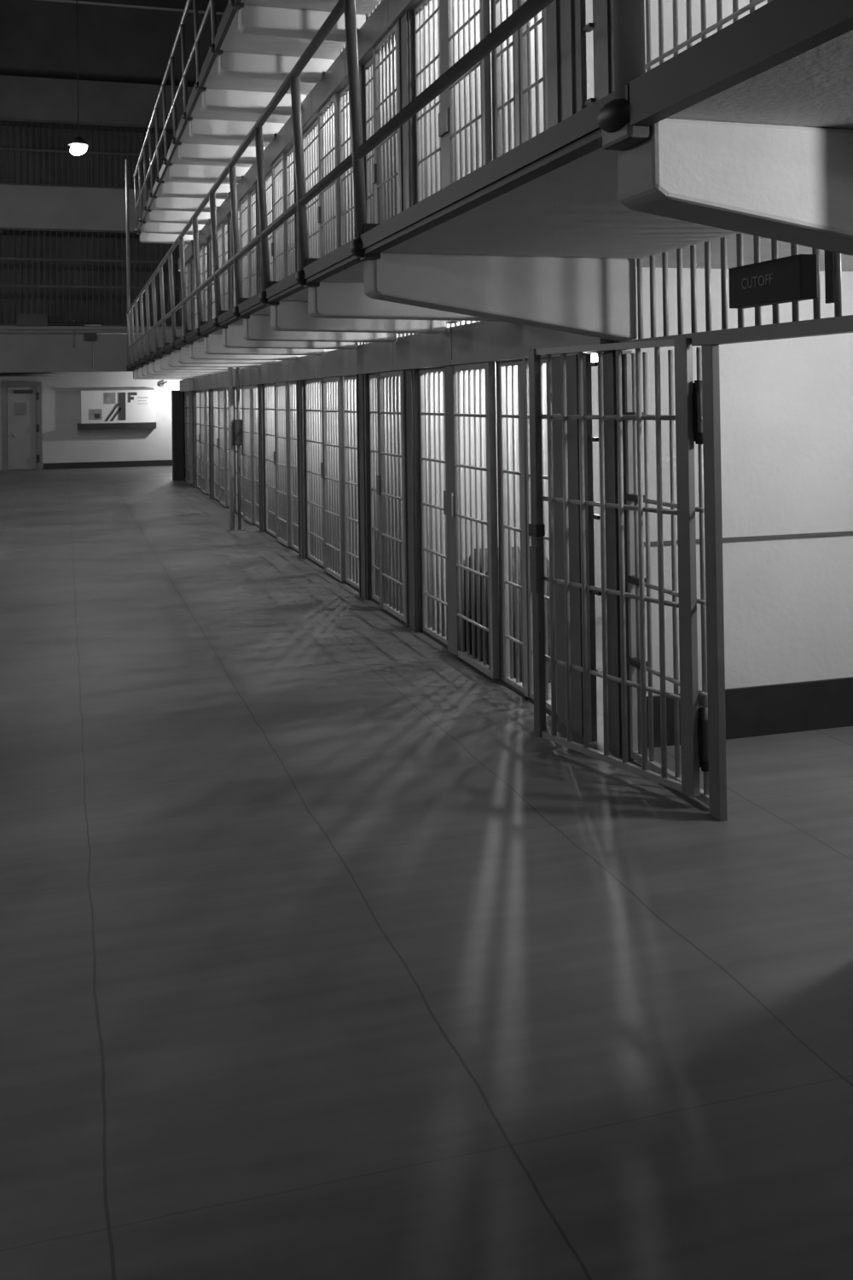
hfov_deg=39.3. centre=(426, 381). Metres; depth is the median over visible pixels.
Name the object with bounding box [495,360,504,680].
stile
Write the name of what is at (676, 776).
bar
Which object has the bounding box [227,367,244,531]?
pole
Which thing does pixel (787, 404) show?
wall
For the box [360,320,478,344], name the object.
grille
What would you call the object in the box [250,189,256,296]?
grille
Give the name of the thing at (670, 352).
bar
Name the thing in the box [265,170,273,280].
grille
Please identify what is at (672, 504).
bar
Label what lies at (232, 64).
bracket
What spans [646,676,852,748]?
baseboard
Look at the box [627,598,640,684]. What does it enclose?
bar
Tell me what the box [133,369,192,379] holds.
bracket
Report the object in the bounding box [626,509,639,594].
bar
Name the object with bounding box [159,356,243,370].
bracket
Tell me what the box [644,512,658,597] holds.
bar
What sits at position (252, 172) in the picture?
plate
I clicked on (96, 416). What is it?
photograph
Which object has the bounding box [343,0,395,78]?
plate
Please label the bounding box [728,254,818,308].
sign
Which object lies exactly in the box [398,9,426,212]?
steel pillar
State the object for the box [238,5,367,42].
bracket
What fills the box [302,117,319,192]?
grille
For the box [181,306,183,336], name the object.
grille
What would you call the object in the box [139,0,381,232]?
slab
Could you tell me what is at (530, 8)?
gallery railing
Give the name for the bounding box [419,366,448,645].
grille
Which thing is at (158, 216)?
bracket
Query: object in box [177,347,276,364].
bracket
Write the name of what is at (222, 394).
gate
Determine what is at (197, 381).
plate
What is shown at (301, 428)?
steel pillar
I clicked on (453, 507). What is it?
gate
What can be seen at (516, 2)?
stile
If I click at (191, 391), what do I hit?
grille
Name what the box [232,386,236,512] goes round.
steel pillar
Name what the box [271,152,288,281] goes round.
gate
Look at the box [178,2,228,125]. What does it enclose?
slab
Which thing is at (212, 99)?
bracket
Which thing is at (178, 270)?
plate
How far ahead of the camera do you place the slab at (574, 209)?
4.20 m
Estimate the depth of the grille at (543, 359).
6.85 m
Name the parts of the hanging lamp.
lamp shade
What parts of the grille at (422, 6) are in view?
frame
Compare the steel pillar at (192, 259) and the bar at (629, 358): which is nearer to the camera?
the bar at (629, 358)
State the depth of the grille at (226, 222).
19.54 m
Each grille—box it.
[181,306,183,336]
[183,391,186,479]
[189,261,191,330]
[191,390,192,483]
[194,270,197,328]
[196,389,200,488]
[204,244,207,321]
[206,389,209,494]
[210,238,215,319]
[213,388,219,500]
[224,220,228,310]
[226,387,229,506]
[232,206,239,307]
[234,386,243,516]
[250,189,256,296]
[253,384,259,526]
[264,383,276,536]
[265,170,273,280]
[286,145,295,275]
[289,381,298,551]
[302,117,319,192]
[305,378,330,566]
[306,194,319,258]
[339,84,354,245]
[340,0,382,52]
[343,375,359,588]
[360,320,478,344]
[365,52,383,223]
[368,373,389,603]
[414,0,442,203]
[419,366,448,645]
[494,0,517,157]
[499,359,524,693]
[519,0,547,144]
[524,356,557,714]
[645,0,773,71]
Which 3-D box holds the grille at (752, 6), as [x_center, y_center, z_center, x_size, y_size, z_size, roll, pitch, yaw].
[1.301,-2.000,4.497,0.046,2.590,2.640,-1,-1,-17]
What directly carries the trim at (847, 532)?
attached to the wall at (787, 404)
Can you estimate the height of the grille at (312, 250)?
0.665 m
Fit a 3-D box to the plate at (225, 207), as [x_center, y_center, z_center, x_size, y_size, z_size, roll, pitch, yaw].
[-3.109,-2.761,18.923,0.150,0.280,1.508,-1,-1,-17]
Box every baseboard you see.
[43,459,172,469]
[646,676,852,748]
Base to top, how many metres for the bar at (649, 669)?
0.390 m
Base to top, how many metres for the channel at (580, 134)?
0.085 m
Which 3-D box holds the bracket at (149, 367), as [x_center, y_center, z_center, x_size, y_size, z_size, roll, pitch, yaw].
[-3.959,-0.208,19.706,1.270,0.200,0.200,-1,-1,-17]
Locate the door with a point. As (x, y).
(21, 446)
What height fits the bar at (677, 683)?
0.383 m
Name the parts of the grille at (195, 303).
frame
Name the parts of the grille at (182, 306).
frame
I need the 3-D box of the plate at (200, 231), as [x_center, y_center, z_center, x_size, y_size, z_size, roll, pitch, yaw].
[-4.432,-2.682,23.287,0.150,0.280,1.508,-1,-1,-17]
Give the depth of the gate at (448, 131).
7.88 m
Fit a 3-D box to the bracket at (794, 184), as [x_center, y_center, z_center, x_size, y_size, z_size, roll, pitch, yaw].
[1.103,-0.424,3.018,1.270,0.378,0.200,-1,-1,-17]
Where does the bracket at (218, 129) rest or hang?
attached to the slab at (235, 41)
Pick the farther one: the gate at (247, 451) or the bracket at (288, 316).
the gate at (247, 451)
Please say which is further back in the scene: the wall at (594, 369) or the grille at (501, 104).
the wall at (594, 369)
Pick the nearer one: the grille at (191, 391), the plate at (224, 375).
the plate at (224, 375)
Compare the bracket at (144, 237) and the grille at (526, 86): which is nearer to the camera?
the grille at (526, 86)
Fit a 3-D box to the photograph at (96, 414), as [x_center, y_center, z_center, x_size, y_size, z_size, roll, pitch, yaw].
[-8.851,0.883,31.990,0.300,0.280,0.015,-1,-1,-17]
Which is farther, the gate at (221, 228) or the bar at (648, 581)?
the gate at (221, 228)
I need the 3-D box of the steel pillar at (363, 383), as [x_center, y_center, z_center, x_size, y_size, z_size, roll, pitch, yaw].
[-0.519,0.921,10.570,0.132,1.970,0.280,-1,-1,-17]
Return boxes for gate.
[184,390,191,483]
[185,261,190,330]
[198,244,205,321]
[198,389,208,494]
[216,387,227,506]
[217,222,225,310]
[239,192,251,297]
[241,384,255,523]
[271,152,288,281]
[273,381,291,546]
[317,93,341,257]
[320,376,345,581]
[372,21,401,223]
[376,370,406,622]
[438,0,492,188]
[443,361,500,679]
[528,337,709,797]
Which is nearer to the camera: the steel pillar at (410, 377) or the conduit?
the steel pillar at (410, 377)
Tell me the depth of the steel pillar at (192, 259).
24.21 m
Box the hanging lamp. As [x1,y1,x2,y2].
[68,0,88,155]
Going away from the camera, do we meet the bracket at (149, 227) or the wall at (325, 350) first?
the wall at (325, 350)
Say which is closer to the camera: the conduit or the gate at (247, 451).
the gate at (247, 451)
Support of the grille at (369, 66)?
on the slab at (574, 209)
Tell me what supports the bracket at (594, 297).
attached to the slab at (574, 209)
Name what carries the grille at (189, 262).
on the slab lower end
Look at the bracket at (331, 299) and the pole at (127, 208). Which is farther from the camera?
the pole at (127, 208)
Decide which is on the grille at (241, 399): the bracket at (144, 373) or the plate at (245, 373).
the plate at (245, 373)
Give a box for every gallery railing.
[126,0,554,371]
[133,0,244,233]
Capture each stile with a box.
[490,0,496,159]
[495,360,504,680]
[514,0,521,145]
[519,358,529,699]
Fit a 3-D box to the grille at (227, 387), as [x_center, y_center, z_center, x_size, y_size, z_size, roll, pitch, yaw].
[-3.147,1.071,19.255,0.046,1.948,0.692,-1,-1,-17]
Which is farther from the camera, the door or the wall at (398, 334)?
the door
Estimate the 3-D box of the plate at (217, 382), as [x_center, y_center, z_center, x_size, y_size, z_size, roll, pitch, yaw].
[-3.512,-0.013,20.340,0.150,0.255,1.508,-1,-1,-17]
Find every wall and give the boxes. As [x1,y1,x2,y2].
[0,0,222,325]
[0,0,224,471]
[276,156,307,530]
[308,101,371,557]
[371,40,413,597]
[422,0,601,629]
[546,0,634,761]
[606,0,852,696]
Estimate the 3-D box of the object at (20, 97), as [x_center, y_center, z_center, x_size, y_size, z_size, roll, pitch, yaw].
[-9.656,-7.323,31.590,13.000,1.100,1.000,-1,-1,-17]
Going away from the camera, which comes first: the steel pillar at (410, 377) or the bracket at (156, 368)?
the steel pillar at (410, 377)
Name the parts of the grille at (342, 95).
frame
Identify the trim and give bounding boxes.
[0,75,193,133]
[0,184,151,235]
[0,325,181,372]
[184,479,557,719]
[644,530,852,546]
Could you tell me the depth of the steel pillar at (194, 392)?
24.17 m
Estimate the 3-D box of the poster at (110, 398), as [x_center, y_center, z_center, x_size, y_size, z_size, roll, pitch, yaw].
[-8.502,0.450,32.101,0.280,0.300,0.020,-1,-1,-17]
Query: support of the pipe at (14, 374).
attached to the wall at (62, 441)
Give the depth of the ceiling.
32.54 m
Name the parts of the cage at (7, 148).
rail, rail, rail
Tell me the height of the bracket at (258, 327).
0.200 m
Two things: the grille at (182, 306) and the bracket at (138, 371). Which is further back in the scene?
the grille at (182, 306)
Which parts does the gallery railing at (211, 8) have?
post, post, post, post, post, rail, post, rail, post, post, post, post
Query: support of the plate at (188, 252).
on the steel pillar at (192, 259)
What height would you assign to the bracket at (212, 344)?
0.200 m
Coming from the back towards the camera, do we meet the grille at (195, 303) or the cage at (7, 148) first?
the cage at (7, 148)
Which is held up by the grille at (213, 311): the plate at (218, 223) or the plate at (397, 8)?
the plate at (218, 223)
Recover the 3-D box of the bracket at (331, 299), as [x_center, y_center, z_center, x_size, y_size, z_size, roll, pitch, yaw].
[-0.025,-0.445,6.731,1.270,0.200,0.200,-1,-1,-17]
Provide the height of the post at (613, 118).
2.730 m
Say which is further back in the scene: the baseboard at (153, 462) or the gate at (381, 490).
the baseboard at (153, 462)
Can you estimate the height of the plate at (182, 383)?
0.255 m
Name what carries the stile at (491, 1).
on the slab at (574, 209)
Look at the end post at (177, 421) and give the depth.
26.53 m
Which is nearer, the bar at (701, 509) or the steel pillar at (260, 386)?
the bar at (701, 509)
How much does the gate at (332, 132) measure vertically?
2.178 m
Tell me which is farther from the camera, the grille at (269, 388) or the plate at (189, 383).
the plate at (189, 383)
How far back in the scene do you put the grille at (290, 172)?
14.04 m
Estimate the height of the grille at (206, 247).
2.178 m
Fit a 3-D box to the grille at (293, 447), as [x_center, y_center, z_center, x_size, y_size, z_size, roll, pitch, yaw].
[-1.486,0.971,13.778,0.046,1.948,0.684,-1,-1,-17]
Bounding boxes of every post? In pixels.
[171,390,184,480]
[597,0,652,151]
[701,344,727,820]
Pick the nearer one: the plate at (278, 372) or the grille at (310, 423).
the grille at (310, 423)
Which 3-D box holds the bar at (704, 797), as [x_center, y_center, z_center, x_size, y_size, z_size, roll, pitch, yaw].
[1.186,1.703,5.049,0.050,0.143,0.121,-1,-1,-17]
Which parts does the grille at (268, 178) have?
frame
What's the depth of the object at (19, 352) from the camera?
31.04 m
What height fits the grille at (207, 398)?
1.948 m
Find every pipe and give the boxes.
[0,372,56,376]
[17,314,101,325]
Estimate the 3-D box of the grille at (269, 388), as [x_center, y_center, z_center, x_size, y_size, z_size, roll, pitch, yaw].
[-1.974,1.000,15.386,0.046,1.948,1.056,-1,-1,-17]
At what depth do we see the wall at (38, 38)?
32.16 m
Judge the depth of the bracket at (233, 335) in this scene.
10.18 m
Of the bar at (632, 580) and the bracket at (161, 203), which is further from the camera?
the bracket at (161, 203)
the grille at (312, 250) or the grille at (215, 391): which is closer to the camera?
the grille at (312, 250)
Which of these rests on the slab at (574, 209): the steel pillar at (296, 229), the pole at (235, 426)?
the steel pillar at (296, 229)
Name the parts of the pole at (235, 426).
plate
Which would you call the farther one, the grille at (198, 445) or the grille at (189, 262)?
the grille at (189, 262)
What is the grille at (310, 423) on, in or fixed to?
on the trim at (548, 711)
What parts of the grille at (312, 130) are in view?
frame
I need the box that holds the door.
[1,381,41,471]
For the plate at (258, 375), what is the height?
0.255 m
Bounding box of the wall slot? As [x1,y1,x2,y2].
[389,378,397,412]
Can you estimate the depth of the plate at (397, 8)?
9.17 m
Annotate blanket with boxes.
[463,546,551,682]
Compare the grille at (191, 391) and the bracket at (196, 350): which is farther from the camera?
the grille at (191, 391)
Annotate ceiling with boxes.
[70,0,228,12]
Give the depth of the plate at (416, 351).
8.62 m
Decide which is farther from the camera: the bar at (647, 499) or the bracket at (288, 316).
the bracket at (288, 316)
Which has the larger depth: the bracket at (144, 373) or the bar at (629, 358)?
the bracket at (144, 373)
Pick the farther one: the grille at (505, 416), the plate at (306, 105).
the plate at (306, 105)
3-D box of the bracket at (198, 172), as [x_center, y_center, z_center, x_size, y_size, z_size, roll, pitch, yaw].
[-3.098,-2.968,17.055,1.110,0.200,0.200,-1,-1,-17]
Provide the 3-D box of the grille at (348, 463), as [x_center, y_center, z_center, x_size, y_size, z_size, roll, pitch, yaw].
[-0.658,0.920,11.046,0.046,1.948,0.692,-1,-1,-17]
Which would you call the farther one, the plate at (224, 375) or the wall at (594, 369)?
the plate at (224, 375)
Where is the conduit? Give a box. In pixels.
[0,320,145,368]
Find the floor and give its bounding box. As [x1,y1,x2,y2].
[0,465,852,1279]
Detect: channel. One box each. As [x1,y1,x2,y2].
[129,83,630,370]
[136,0,241,234]
[629,0,852,126]
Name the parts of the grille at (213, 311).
frame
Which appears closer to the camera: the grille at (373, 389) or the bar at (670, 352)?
the bar at (670, 352)
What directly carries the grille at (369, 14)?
attached to the slab at (235, 41)
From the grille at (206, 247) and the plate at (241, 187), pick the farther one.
the grille at (206, 247)
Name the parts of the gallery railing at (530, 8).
post, post, post, post, post, post, post, post, post, post, post, rail, post, post, post, post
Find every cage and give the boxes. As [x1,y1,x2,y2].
[0,117,178,190]
[0,227,181,326]
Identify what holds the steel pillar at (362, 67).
on the slab at (574, 209)
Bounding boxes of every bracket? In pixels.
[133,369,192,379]
[136,367,200,378]
[139,232,193,244]
[141,365,209,376]
[144,221,204,234]
[146,362,218,374]
[149,209,210,224]
[152,360,227,372]
[155,197,224,212]
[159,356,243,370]
[162,181,230,198]
[168,352,258,367]
[169,163,249,182]
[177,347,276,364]
[178,143,265,163]
[189,118,284,142]
[189,341,297,360]
[202,88,306,116]
[203,334,324,355]
[217,51,333,83]
[222,325,358,349]
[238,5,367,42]
[243,314,406,343]
[270,300,462,333]
[308,281,502,321]
[363,252,637,341]
[617,117,852,255]
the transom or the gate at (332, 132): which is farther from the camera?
the gate at (332, 132)
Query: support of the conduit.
attached to the wall at (62, 441)
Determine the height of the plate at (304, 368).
0.255 m
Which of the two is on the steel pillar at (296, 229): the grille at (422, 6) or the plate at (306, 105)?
the plate at (306, 105)
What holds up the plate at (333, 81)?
on the grille at (342, 95)
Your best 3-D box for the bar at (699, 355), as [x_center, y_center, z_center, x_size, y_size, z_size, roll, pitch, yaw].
[1.172,-0.074,5.038,0.050,0.138,0.044,-1,-1,-17]
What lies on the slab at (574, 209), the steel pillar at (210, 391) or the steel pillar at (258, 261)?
the steel pillar at (258, 261)
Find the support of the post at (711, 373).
on the floor
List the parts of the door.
panel, plate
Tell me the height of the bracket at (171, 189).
0.200 m
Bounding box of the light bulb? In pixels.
[591,353,598,362]
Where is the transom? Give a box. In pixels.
[576,232,852,354]
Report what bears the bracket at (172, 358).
attached to the slab at (574, 209)
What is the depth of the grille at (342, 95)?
11.32 m
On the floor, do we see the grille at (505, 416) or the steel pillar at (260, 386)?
the steel pillar at (260, 386)
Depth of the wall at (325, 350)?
13.38 m
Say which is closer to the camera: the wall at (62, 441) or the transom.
the transom
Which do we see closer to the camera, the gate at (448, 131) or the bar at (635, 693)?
the bar at (635, 693)
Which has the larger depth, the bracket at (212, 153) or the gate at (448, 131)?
the bracket at (212, 153)
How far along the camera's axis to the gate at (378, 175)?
9.67 m
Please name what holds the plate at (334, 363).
on the grille at (348, 463)
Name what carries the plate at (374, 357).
on the steel pillar at (363, 383)
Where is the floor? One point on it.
(318, 961)
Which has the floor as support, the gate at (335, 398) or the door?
the gate at (335, 398)
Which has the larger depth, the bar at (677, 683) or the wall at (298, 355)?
the wall at (298, 355)
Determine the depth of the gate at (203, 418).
22.63 m
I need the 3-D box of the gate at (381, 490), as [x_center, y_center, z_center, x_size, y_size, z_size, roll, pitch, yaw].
[-0.276,0.895,9.599,0.069,1.948,0.780,-1,-1,-17]
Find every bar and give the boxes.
[623,353,636,414]
[624,419,638,506]
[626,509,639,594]
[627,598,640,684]
[629,686,642,764]
[641,352,655,415]
[643,419,657,506]
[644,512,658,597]
[645,601,659,687]
[647,692,661,774]
[661,349,674,415]
[663,420,677,510]
[663,514,678,602]
[665,606,680,695]
[667,698,681,782]
[694,771,709,806]
[695,443,708,706]
[696,347,702,380]
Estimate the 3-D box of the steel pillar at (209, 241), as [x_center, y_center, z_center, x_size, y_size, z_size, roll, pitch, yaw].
[-3.875,-1.473,21.557,0.132,2.200,0.250,-1,-1,-17]
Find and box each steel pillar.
[190,256,195,330]
[192,390,197,488]
[206,238,212,321]
[208,389,214,499]
[226,214,233,309]
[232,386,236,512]
[255,182,262,293]
[257,384,266,532]
[293,139,310,272]
[296,379,314,558]
[353,64,372,238]
[355,373,378,599]
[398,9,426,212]
[402,368,432,632]
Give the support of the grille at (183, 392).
on the trim at (548, 711)
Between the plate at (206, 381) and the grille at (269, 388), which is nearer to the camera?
the grille at (269, 388)
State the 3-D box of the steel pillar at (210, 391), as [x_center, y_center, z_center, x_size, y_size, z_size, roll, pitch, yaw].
[-3.839,1.121,21.521,0.132,1.970,0.250,-1,-1,-17]
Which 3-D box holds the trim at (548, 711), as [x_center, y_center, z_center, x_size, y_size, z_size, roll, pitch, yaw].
[-2.328,2.008,16.674,0.110,0.019,21.270,-1,-1,-17]
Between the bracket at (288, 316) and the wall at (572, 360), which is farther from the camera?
the bracket at (288, 316)
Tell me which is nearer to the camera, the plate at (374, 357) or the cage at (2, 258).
the plate at (374, 357)
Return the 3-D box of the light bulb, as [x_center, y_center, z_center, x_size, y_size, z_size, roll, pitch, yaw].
[0.991,-0.324,7.058,0.068,0.461,0.070,-1,-1,-17]
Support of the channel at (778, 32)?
attached to the slab at (574, 209)
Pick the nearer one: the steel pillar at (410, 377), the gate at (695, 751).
the gate at (695, 751)
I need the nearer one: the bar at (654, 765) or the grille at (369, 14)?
the bar at (654, 765)
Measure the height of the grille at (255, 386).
1.948 m
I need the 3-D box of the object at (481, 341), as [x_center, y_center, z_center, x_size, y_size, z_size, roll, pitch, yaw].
[0.565,-0.259,6.896,0.150,0.255,2.308,-1,-1,-17]
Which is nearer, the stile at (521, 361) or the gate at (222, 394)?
the stile at (521, 361)
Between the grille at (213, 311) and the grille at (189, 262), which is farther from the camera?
the grille at (189, 262)
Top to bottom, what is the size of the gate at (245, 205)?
2.178 m
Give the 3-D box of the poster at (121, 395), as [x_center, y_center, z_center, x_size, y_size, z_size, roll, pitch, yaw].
[-8.203,0.667,32.191,0.180,0.740,0.015,-1,-1,-17]
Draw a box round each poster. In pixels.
[104,392,116,403]
[118,392,125,419]
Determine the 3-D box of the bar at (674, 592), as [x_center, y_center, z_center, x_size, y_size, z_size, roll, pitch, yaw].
[1.103,0.781,5.294,0.050,0.387,0.126,-1,-1,-17]
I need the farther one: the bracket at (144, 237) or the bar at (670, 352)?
the bracket at (144, 237)
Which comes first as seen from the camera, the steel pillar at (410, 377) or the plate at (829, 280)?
the plate at (829, 280)
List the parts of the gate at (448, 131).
frame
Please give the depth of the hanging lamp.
24.02 m
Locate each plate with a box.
[177,256,186,271]
[179,379,187,391]
[184,242,194,263]
[186,378,193,390]
[191,231,201,255]
[192,376,202,390]
[199,219,211,245]
[201,374,216,389]
[209,206,221,235]
[210,372,226,389]
[220,193,231,222]
[221,370,234,387]
[234,367,250,386]
[236,171,252,207]
[246,150,269,191]
[249,364,269,384]
[264,122,291,171]
[267,360,296,383]
[285,89,318,146]
[288,354,321,381]
[311,48,348,116]
[314,349,349,378]
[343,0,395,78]
[348,342,398,375]
[387,0,422,28]
[391,326,452,370]
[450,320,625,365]
[825,250,834,303]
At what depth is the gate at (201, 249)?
22.37 m
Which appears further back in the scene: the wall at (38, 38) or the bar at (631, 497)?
the wall at (38, 38)
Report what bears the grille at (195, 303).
on the slab at (574, 209)
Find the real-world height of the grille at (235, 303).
2.178 m
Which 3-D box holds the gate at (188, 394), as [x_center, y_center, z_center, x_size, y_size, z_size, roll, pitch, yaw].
[-5.082,1.185,25.447,0.069,1.948,0.800,-1,-1,-17]
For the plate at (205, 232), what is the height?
0.280 m
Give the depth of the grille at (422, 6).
8.79 m
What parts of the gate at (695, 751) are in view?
rail, rail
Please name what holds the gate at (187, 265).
on the slab lower end
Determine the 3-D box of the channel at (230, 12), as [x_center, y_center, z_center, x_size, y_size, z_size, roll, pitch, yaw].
[-1.358,-3.242,9.263,0.040,0.120,30.200,-1,-1,-17]
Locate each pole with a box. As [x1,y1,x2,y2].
[125,159,130,371]
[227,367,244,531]
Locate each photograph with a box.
[90,408,102,419]
[94,413,99,418]
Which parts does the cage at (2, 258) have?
rail, rail, rail, rail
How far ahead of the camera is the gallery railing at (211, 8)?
15.43 m
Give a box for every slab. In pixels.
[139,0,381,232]
[139,29,852,367]
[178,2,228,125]
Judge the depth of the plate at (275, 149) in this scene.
14.46 m
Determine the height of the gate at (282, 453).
1.948 m
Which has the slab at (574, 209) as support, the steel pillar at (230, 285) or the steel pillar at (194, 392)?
the steel pillar at (230, 285)

